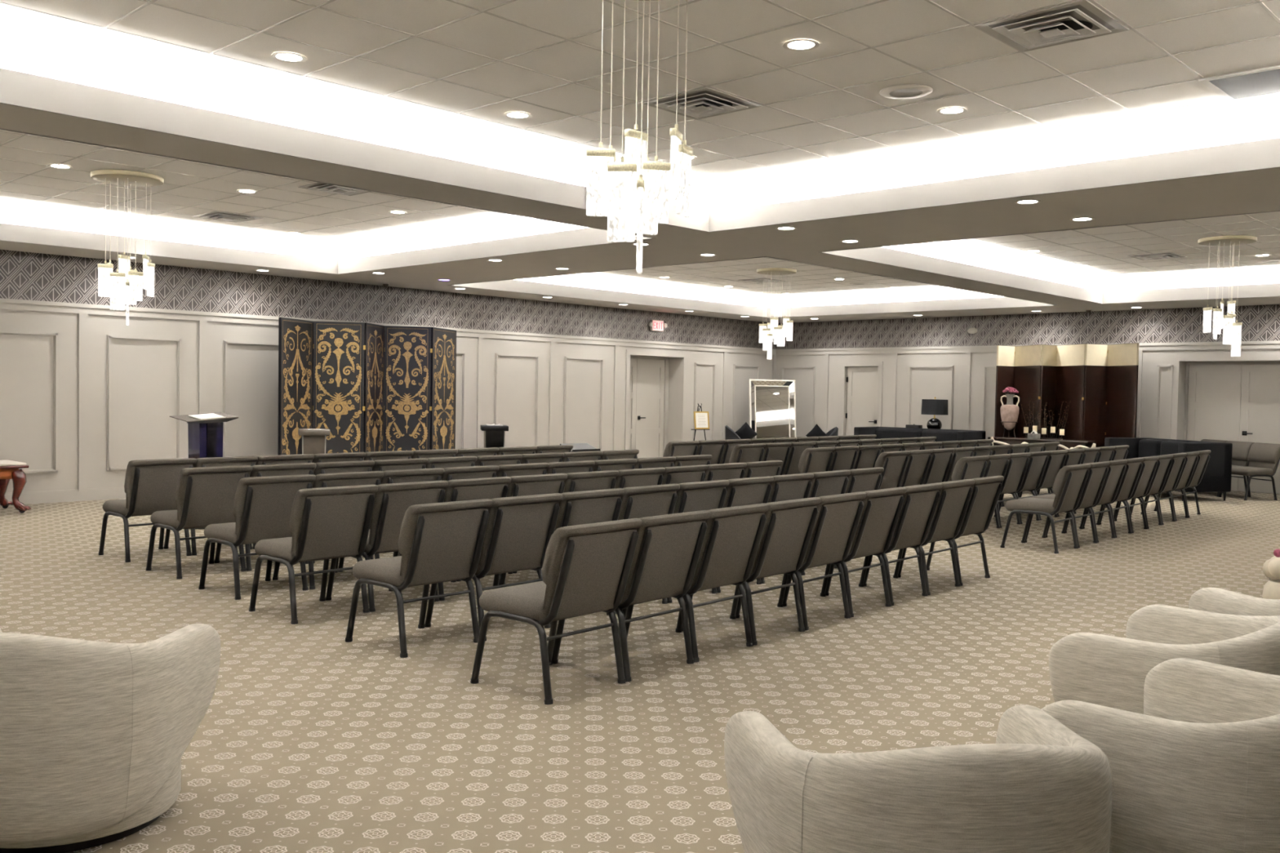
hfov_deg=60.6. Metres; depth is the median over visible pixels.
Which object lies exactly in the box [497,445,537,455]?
chair
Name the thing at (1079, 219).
recessed light
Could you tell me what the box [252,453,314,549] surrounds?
chair
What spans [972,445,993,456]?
chair
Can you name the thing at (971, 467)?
chair
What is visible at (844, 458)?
chair
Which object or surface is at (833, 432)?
tub chair
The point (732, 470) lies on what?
chair
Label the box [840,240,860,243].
recessed light
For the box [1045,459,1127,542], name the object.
chair
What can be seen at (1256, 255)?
recessed light
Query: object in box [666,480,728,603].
chair
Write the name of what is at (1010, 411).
urn
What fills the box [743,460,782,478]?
chair
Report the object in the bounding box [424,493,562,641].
chair
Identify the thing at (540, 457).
chair
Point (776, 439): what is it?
chair
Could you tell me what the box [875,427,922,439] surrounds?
cushion
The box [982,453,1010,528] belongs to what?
chair
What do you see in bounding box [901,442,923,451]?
chair
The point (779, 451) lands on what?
chair
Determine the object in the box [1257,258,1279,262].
ceiling speaker
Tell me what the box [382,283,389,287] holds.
ceiling camera
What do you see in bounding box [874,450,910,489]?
chair
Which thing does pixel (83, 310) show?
trim
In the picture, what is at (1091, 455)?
chair
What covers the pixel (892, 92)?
speaker grille
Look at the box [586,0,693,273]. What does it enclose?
glass chandelier
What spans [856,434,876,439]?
chair
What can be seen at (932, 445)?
chair
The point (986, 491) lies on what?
chair
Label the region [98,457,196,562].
chair
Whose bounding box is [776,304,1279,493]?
wall
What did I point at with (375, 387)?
folding screen
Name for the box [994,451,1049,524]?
chair
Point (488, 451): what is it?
chair
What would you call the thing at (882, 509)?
chair
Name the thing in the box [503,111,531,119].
recessed light
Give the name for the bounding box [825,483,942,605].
chair
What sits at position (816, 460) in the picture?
chair
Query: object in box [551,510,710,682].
chair
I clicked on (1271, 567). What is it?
vase
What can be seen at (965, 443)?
chair
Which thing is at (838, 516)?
chair
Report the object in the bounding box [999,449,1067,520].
chair
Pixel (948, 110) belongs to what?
recessed light
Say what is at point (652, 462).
chair
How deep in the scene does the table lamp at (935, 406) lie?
19.71 m
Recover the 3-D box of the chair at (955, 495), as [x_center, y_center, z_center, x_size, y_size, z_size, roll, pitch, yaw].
[2.067,0.788,8.133,0.647,0.814,0.536,3,2,41]
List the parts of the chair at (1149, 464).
leg, leg, leg, leg, panel, backrest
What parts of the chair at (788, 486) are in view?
panel, backrest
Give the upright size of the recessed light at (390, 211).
0.004 m
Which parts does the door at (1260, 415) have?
handle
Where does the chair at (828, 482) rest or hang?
on the floor
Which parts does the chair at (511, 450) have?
panel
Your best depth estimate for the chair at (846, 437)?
16.34 m
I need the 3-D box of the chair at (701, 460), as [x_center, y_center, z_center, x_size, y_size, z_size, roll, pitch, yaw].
[0.296,0.674,10.735,0.647,0.814,0.536,3,3,43]
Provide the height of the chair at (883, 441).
0.814 m
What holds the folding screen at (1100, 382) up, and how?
on the floor
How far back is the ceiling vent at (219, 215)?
12.10 m
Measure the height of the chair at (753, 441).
0.814 m
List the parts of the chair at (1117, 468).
leg, leg, leg, leg, panel, backrest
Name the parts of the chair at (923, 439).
panel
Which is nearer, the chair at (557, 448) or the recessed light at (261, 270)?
the chair at (557, 448)
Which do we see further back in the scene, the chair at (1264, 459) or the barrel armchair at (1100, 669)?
the chair at (1264, 459)
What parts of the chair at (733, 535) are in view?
leg, leg, leg, seat, panel, backrest, leg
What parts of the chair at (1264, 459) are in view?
leg, leg, seat, seat rail, backrest, leg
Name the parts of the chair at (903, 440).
panel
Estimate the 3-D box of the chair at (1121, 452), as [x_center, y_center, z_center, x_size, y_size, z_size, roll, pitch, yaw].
[6.105,0.647,14.630,0.647,0.814,0.536,3,2,42]
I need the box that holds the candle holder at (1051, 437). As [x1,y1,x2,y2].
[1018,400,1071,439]
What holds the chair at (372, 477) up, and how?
on the floor
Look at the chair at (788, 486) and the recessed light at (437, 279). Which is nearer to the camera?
the chair at (788, 486)
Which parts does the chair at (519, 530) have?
leg, leg, leg, seat, panel, backrest, leg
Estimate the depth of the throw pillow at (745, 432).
21.15 m
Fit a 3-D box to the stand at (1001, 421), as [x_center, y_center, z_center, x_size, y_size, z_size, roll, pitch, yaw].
[6.235,0.051,18.504,0.272,0.268,0.272,3,3,43]
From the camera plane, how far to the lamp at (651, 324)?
20.07 m
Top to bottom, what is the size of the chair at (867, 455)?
0.814 m
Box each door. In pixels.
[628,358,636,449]
[635,358,664,457]
[845,366,878,435]
[1186,364,1242,490]
[1237,364,1279,493]
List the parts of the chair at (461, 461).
panel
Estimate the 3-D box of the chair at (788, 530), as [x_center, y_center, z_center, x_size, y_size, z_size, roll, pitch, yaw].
[0.657,0.817,6.493,0.647,0.814,0.536,3,2,41]
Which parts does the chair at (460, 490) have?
leg, backrest, panel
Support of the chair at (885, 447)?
on the floor
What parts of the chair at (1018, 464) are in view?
leg, panel, leg, backrest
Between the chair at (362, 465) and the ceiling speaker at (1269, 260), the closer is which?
the chair at (362, 465)
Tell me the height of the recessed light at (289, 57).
0.004 m
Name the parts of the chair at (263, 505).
leg, seat rail, seat, leg, leg, backrest, panel, leg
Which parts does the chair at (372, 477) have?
leg, leg, leg, backrest, panel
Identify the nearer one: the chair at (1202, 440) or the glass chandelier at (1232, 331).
the glass chandelier at (1232, 331)
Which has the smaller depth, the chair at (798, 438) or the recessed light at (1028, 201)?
the recessed light at (1028, 201)
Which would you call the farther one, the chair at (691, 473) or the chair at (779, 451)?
the chair at (779, 451)
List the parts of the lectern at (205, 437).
panel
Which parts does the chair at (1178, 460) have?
leg, leg, leg, leg, panel, backrest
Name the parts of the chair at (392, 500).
leg, leg, seat, leg, panel, backrest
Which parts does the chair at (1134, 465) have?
leg, leg, leg, panel, backrest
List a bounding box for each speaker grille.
[888,88,922,97]
[1262,260,1279,262]
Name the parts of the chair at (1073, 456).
panel, backrest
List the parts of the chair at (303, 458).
backrest, panel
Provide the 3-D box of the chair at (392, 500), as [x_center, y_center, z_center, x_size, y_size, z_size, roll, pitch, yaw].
[-1.669,0.754,7.232,0.647,0.814,0.536,3,3,43]
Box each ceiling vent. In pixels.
[192,211,263,222]
[297,182,372,195]
[640,87,762,119]
[740,277,783,283]
[973,0,1128,52]
[1127,252,1186,260]
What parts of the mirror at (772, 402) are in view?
moulding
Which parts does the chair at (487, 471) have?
backrest, panel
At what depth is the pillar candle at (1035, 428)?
18.17 m
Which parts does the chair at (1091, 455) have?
panel, backrest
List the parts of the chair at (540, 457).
panel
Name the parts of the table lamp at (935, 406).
lamp shade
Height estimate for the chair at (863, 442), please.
0.814 m
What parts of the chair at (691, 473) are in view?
panel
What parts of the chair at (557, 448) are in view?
panel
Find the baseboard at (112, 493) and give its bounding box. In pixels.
[0,487,125,506]
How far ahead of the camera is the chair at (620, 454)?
11.22 m
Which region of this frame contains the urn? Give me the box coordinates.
[1000,394,1019,430]
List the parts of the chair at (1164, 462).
leg, leg, leg, leg, panel, backrest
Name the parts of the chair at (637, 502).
backrest, panel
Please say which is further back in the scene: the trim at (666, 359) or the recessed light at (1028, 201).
the trim at (666, 359)
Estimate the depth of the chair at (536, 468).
8.90 m
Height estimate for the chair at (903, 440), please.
0.814 m
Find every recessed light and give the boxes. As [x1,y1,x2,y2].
[47,164,72,168]
[146,217,164,219]
[236,189,257,193]
[255,269,270,271]
[271,52,306,62]
[286,232,302,235]
[371,272,386,274]
[388,210,406,213]
[437,279,451,280]
[487,259,503,261]
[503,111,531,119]
[554,267,569,270]
[631,243,650,245]
[698,253,716,256]
[775,226,796,230]
[782,39,819,51]
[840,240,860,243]
[937,106,967,115]
[1013,199,1040,204]
[1025,250,1040,253]
[1069,217,1094,221]
[1075,265,1089,266]
[1253,254,1271,256]
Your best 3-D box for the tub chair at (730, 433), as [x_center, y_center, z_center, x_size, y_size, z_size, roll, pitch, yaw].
[1.919,0.375,21.205,0.554,0.792,0.620,1,2,0]
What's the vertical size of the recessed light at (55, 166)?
0.004 m
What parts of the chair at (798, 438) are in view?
panel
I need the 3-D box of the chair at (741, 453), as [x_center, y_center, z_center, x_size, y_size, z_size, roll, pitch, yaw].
[1.117,0.604,13.330,0.647,0.814,0.536,3,3,43]
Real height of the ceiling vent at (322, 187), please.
0.034 m
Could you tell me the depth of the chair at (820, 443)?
14.28 m
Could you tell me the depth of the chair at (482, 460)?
10.02 m
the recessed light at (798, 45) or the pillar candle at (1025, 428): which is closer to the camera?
the recessed light at (798, 45)
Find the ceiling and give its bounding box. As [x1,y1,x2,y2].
[0,0,1279,323]
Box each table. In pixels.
[0,459,31,513]
[987,436,1097,448]
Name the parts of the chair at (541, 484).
backrest, panel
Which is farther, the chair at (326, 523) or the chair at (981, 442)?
the chair at (981, 442)
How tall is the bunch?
0.189 m
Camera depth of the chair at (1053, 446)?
15.15 m
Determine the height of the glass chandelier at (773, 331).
1.349 m
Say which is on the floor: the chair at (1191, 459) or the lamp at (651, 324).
the chair at (1191, 459)
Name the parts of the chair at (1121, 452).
panel, backrest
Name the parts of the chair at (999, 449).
panel, backrest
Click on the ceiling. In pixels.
(1217, 163)
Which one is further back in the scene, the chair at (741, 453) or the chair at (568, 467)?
the chair at (741, 453)
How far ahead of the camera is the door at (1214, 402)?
17.50 m
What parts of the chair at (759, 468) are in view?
panel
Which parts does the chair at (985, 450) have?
panel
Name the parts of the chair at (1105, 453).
panel, backrest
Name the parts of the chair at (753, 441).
panel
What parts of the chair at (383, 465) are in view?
panel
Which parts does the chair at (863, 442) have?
panel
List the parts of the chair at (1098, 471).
leg, leg, seat, leg, leg, panel, backrest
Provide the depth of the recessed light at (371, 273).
14.19 m
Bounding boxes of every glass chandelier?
[90,168,164,325]
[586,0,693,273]
[756,267,796,359]
[1197,235,1257,356]
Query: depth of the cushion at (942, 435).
19.04 m
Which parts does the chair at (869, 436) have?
panel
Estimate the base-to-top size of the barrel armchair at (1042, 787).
0.698 m
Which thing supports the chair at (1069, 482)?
on the floor
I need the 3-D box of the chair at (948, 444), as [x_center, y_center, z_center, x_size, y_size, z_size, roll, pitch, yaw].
[4.004,0.595,15.134,0.647,0.814,0.536,3,2,41]
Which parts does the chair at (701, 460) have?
panel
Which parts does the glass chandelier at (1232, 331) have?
glass panel, glass panel, glass panel, glass panel, glass panel, glass panel, glass panel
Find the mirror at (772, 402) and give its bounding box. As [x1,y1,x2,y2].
[748,378,795,438]
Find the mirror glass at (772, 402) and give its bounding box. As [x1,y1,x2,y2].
[755,386,789,438]
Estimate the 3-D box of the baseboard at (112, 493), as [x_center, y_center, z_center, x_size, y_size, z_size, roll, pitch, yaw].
[-4.147,0.774,15.695,0.020,0.140,20.266,3,3,43]
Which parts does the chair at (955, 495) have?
leg, leg, leg, panel, leg, backrest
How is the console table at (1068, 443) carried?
on the floor
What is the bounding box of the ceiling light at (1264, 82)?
[1198,65,1279,101]
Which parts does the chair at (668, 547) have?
leg, leg, leg, seat, panel, backrest, leg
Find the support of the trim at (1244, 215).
attached to the ceiling
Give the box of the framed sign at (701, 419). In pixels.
[693,411,709,429]
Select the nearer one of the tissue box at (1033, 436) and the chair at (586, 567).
the chair at (586, 567)
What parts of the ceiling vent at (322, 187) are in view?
plate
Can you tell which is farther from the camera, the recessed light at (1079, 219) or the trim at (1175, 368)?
the trim at (1175, 368)
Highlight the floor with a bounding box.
[0,488,1279,852]
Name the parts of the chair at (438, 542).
leg, seat rail, leg, seat, leg, backrest, panel, leg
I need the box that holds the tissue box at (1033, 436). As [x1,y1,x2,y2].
[1027,429,1039,439]
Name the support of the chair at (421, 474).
on the floor
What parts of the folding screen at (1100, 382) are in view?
screen panel, screen panel, screen panel, screen panel, screen panel, screen panel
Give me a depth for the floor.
5.51 m
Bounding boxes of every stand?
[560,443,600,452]
[1000,421,1017,437]
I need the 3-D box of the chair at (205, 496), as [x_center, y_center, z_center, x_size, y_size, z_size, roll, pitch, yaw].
[-3.324,0.692,8.267,0.647,0.814,0.536,3,2,42]
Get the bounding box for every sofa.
[853,426,986,441]
[1104,437,1232,501]
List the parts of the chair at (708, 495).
backrest, panel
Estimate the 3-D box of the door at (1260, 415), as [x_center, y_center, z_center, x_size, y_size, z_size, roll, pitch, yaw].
[9.719,0.033,16.980,0.770,1.992,0.104,3,3,43]
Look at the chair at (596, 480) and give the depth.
8.19 m
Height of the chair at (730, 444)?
0.814 m
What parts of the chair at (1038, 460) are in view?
leg, leg, panel, leg, backrest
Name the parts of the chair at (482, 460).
panel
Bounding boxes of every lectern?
[169,412,238,529]
[297,428,329,454]
[480,425,508,448]
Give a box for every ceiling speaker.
[848,282,868,284]
[879,84,933,99]
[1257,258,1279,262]
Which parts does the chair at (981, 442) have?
panel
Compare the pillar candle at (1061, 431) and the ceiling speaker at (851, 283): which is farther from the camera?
the ceiling speaker at (851, 283)
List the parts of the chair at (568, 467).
panel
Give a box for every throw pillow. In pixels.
[734,422,757,439]
[805,423,827,436]
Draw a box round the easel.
[690,404,709,440]
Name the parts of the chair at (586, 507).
leg, backrest, panel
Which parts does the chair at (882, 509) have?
leg, leg, leg, panel, backrest, leg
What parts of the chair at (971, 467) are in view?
panel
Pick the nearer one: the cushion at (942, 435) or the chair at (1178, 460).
the chair at (1178, 460)
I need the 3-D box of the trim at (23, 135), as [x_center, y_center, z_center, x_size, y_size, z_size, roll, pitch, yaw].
[-4.540,-2.248,9.662,5.976,0.003,7.977,3,3,43]
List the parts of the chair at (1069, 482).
leg, leg, seat rail, seat, leg, backrest, panel, leg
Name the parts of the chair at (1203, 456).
leg, leg, panel, backrest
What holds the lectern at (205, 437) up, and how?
on the floor
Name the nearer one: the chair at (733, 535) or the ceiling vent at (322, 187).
the chair at (733, 535)
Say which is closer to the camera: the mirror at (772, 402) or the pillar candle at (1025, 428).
the pillar candle at (1025, 428)
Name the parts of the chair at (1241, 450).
backrest, leg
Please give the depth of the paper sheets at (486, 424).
13.45 m
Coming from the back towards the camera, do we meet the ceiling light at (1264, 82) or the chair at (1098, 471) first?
the chair at (1098, 471)
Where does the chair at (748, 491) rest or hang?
on the floor
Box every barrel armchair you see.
[0,623,220,852]
[724,705,1113,852]
[1041,657,1279,852]
[1048,604,1279,714]
[1188,587,1279,616]
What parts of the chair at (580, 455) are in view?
panel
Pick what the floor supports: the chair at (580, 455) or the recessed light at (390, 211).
the chair at (580, 455)
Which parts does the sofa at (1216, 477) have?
arm, arm, leg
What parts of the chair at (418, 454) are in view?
panel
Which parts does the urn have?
handle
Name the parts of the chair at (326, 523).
leg, seat rail, leg, seat, leg, backrest, panel, leg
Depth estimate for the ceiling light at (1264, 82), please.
6.39 m
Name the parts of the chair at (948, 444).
panel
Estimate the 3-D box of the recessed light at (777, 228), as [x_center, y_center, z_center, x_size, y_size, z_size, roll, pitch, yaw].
[1.302,-1.764,9.758,0.192,0.004,0.192,3,3,43]
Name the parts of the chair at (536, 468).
panel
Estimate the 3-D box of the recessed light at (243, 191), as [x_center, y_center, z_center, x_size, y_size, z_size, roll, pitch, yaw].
[-3.778,-2.259,10.535,0.192,0.004,0.192,3,3,43]
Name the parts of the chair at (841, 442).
panel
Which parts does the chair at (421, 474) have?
leg, leg, backrest, panel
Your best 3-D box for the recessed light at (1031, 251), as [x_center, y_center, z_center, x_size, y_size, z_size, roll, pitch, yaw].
[4.987,-2.218,13.887,0.192,0.004,0.192,3,3,43]
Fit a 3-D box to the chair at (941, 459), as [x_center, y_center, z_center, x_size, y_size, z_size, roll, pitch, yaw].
[3.296,0.654,12.948,0.647,0.814,0.536,3,2,42]
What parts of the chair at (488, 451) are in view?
panel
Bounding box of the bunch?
[1002,386,1018,394]
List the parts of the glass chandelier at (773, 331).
glass panel, glass panel, glass panel, glass panel, glass panel, glass panel, glass panel, glass panel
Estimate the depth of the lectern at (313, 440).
11.62 m
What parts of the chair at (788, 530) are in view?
leg, leg, leg, seat, panel, backrest, leg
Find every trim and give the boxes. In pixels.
[0,0,1279,193]
[0,130,533,244]
[0,297,776,491]
[590,257,948,297]
[630,355,669,455]
[776,340,1279,439]
[930,214,1279,279]
[1183,361,1279,439]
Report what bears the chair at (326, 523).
on the floor
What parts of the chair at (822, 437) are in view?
panel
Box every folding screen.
[277,316,456,455]
[994,342,1138,449]
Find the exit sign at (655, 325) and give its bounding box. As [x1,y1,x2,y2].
[648,320,667,331]
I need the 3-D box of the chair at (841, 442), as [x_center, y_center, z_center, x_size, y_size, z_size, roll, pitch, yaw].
[2.582,0.578,14.917,0.647,0.814,0.536,3,3,43]
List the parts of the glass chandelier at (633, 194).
glass panel, glass panel, glass panel, glass panel, glass panel, glass panel, glass panel, glass panel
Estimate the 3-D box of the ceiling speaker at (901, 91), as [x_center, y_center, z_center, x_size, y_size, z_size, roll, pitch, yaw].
[1.622,-2.039,6.682,0.316,0.012,0.316,3,3,43]
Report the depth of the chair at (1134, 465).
11.43 m
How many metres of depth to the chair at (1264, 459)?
15.90 m
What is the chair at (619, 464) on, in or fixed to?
on the floor
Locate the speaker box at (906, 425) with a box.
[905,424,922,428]
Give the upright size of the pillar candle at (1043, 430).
0.108 m
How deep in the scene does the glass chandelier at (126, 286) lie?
9.75 m
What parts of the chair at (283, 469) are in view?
leg, leg, backrest, panel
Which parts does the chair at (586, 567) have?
leg, seat rail, leg, seat, leg, backrest, panel, leg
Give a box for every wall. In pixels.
[0,249,776,493]
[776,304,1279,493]
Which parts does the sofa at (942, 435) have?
arm, arm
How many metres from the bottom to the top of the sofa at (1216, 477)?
0.825 m
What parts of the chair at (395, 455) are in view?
panel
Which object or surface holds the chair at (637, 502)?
on the floor
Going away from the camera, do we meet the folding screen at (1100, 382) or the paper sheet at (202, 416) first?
the paper sheet at (202, 416)
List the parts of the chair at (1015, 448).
panel, backrest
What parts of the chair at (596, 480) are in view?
backrest, panel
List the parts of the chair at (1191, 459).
leg, leg, leg, leg, panel, backrest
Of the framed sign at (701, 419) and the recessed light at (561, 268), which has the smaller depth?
the recessed light at (561, 268)
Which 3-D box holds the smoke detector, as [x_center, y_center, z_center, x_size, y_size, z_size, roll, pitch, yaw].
[6.045,-1.742,19.938,0.200,0.112,0.030,3,3,43]
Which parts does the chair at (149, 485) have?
leg, seat rail, leg, seat, backrest, leg, panel, leg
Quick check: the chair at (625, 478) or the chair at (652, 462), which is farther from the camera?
the chair at (652, 462)
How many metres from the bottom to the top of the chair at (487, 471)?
0.814 m
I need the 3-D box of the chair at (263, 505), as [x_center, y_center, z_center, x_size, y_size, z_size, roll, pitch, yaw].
[-2.633,0.727,7.544,0.647,0.814,0.536,3,2,42]
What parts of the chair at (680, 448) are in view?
panel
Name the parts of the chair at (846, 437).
panel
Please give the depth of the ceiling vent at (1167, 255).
14.07 m
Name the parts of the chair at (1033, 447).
panel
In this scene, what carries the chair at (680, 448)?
on the floor
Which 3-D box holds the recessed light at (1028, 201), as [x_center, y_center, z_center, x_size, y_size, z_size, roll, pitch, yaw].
[2.913,-1.688,8.233,0.192,0.004,0.192,3,3,43]
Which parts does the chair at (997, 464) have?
panel, leg, backrest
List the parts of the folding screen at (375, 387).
screen panel, screen panel, screen panel, screen panel, screen panel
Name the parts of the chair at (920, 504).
leg, leg, leg, panel, leg, backrest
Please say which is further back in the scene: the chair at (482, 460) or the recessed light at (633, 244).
the recessed light at (633, 244)
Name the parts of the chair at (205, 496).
leg, seat rail, leg, seat, leg, backrest, panel, leg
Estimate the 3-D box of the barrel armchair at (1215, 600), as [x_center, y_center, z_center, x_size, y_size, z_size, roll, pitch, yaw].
[2.859,0.971,4.611,0.849,0.698,0.801,1,2,-6]
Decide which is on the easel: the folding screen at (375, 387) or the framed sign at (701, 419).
the framed sign at (701, 419)
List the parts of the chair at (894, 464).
backrest, panel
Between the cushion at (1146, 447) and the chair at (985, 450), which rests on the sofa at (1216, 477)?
the cushion at (1146, 447)
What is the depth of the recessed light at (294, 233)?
13.41 m
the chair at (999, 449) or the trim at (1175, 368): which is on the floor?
the chair at (999, 449)
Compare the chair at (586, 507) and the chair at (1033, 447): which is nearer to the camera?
the chair at (586, 507)
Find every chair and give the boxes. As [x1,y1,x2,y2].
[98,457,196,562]
[146,465,252,579]
[163,456,257,555]
[198,474,315,599]
[213,462,315,571]
[248,484,377,624]
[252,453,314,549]
[272,471,383,589]
[311,452,365,463]
[313,460,374,563]
[325,480,448,612]
[337,467,444,572]
[345,498,492,657]
[364,450,413,461]
[372,457,427,471]
[398,465,498,555]
[399,476,511,600]
[411,448,457,458]
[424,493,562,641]
[425,456,476,468]
[455,447,498,457]
[456,473,567,584]
[470,518,641,705]
[475,454,522,466]
[496,462,549,477]
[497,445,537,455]
[498,488,624,624]
[512,470,618,573]
[520,452,564,463]
[535,444,573,453]
[546,460,595,474]
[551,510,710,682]
[561,450,603,462]
[592,458,636,471]
[600,449,639,459]
[613,484,679,614]
[615,467,665,488]
[625,503,768,662]
[635,456,675,468]
[662,440,698,457]
[662,465,707,484]
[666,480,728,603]
[673,454,711,466]
[681,497,821,645]
[696,440,725,464]
[704,462,746,481]
[715,475,773,592]
[720,439,751,463]
[724,425,740,439]
[728,443,765,463]
[735,491,866,631]
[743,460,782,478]
[749,438,774,444]
[760,472,813,583]
[761,442,791,475]
[773,437,796,443]
[782,441,815,475]
[782,487,906,617]
[795,436,818,442]
[798,447,835,473]
[801,470,850,575]
[813,440,838,448]
[816,435,839,441]
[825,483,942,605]
[826,426,838,435]
[828,445,858,471]
[836,435,857,440]
[836,440,860,446]
[844,466,884,493]
[853,444,881,469]
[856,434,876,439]
[857,439,880,445]
[863,479,974,595]
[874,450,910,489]
[879,438,900,444]
[879,443,902,454]
[897,475,1004,586]
[898,437,919,444]
[899,448,933,487]
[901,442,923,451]
[916,436,936,442]
[920,441,942,449]
[922,448,954,484]
[940,440,959,448]
[944,446,974,481]
[951,455,988,480]
[958,440,977,447]
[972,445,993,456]
[975,439,993,446]
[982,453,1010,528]
[991,444,1011,506]
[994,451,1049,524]
[996,452,1031,528]
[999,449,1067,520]
[1000,463,1090,554]
[1002,443,1028,506]
[1019,448,1084,516]
[1025,461,1109,547]
[1026,442,1044,452]
[1037,447,1100,513]
[1042,441,1059,493]
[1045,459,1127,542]
[1065,457,1143,537]
[1083,455,1159,533]
[1096,446,1115,507]
[1099,453,1173,528]
[1106,444,1128,507]
[1115,453,1186,524]
[1130,451,1199,521]
[1145,449,1210,517]
[1192,440,1254,497]
[1200,439,1227,442]
[1218,442,1279,500]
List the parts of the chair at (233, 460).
leg, leg, backrest, panel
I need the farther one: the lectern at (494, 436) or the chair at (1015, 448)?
the chair at (1015, 448)
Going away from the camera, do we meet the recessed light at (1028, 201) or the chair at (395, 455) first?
the recessed light at (1028, 201)
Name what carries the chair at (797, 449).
on the floor
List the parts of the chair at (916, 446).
panel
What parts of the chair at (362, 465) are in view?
backrest, panel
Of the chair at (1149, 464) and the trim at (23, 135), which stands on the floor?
the chair at (1149, 464)
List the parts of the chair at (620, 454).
panel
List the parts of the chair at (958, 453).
backrest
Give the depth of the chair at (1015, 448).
14.31 m
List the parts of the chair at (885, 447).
panel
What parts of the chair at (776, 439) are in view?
panel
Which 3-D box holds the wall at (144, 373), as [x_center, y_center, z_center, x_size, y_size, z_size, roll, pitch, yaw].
[-4.308,-0.853,15.822,0.500,3.379,20.266,3,3,43]
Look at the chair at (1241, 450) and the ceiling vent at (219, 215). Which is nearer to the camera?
the ceiling vent at (219, 215)
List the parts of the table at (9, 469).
leg, leg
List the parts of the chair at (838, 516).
leg, leg, leg, seat, panel, backrest, leg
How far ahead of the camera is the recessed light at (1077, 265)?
15.33 m
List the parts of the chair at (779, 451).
backrest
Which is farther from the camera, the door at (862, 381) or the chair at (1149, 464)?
the door at (862, 381)
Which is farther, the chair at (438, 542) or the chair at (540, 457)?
the chair at (540, 457)
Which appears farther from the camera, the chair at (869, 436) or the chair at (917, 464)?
the chair at (869, 436)
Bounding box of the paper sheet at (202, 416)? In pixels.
[188,413,225,419]
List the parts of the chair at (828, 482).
panel, backrest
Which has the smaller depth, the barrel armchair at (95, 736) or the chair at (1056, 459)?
the barrel armchair at (95, 736)
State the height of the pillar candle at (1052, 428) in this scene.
0.108 m
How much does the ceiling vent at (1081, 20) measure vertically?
0.034 m
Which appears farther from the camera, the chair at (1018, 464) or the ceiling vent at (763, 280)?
the ceiling vent at (763, 280)
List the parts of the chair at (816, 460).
panel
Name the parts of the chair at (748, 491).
panel, backrest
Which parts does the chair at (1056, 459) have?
leg, panel, backrest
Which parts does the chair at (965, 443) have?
panel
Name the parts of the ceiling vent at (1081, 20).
plate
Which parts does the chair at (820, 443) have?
panel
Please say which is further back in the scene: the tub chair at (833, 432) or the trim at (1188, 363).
the tub chair at (833, 432)
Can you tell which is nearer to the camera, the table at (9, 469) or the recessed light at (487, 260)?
the table at (9, 469)
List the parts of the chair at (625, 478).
panel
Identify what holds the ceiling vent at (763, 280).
in the ceiling
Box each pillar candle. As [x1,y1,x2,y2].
[1023,426,1028,432]
[1032,426,1037,431]
[1041,427,1046,434]
[1050,426,1055,432]
[1059,429,1064,435]
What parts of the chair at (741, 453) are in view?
panel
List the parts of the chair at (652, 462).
panel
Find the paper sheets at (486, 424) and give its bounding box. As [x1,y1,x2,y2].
[485,423,502,426]
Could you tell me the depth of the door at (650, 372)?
20.81 m
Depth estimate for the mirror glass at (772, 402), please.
21.69 m
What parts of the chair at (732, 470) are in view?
panel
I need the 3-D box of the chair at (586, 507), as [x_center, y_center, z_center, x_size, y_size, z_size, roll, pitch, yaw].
[-0.504,0.785,6.878,0.647,0.814,0.536,3,2,42]
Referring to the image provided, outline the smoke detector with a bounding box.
[967,328,977,333]
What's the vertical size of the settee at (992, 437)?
0.810 m
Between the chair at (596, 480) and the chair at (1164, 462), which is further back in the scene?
the chair at (1164, 462)
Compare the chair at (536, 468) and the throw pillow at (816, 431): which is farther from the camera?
the throw pillow at (816, 431)
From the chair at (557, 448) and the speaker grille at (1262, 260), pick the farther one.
the speaker grille at (1262, 260)
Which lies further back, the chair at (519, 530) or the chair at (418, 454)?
the chair at (418, 454)
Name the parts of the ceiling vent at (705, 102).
plate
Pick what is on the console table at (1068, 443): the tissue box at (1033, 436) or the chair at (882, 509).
the tissue box at (1033, 436)
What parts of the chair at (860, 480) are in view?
panel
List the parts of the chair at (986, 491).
leg, leg, leg, panel, leg, backrest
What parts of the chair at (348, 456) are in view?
panel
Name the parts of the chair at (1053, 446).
panel, backrest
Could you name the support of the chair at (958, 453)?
on the floor
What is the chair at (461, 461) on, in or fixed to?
on the floor
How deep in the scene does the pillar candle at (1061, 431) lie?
17.86 m
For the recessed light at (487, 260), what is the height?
0.004 m
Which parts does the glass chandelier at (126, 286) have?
glass panel, glass panel, glass panel, glass panel, glass panel, glass panel, glass panel, glass panel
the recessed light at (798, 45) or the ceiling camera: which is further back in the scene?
the ceiling camera
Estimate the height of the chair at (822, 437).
0.814 m
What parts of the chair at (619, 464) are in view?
panel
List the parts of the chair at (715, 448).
backrest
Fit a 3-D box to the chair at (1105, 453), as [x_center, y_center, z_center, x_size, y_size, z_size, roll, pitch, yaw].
[5.744,0.654,14.228,0.647,0.814,0.536,3,2,42]
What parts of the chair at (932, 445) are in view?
panel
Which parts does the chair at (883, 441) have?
panel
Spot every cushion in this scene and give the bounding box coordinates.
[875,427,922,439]
[921,429,958,441]
[1137,439,1163,457]
[1160,440,1186,455]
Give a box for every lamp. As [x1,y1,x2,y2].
[648,321,653,327]
[920,396,947,429]

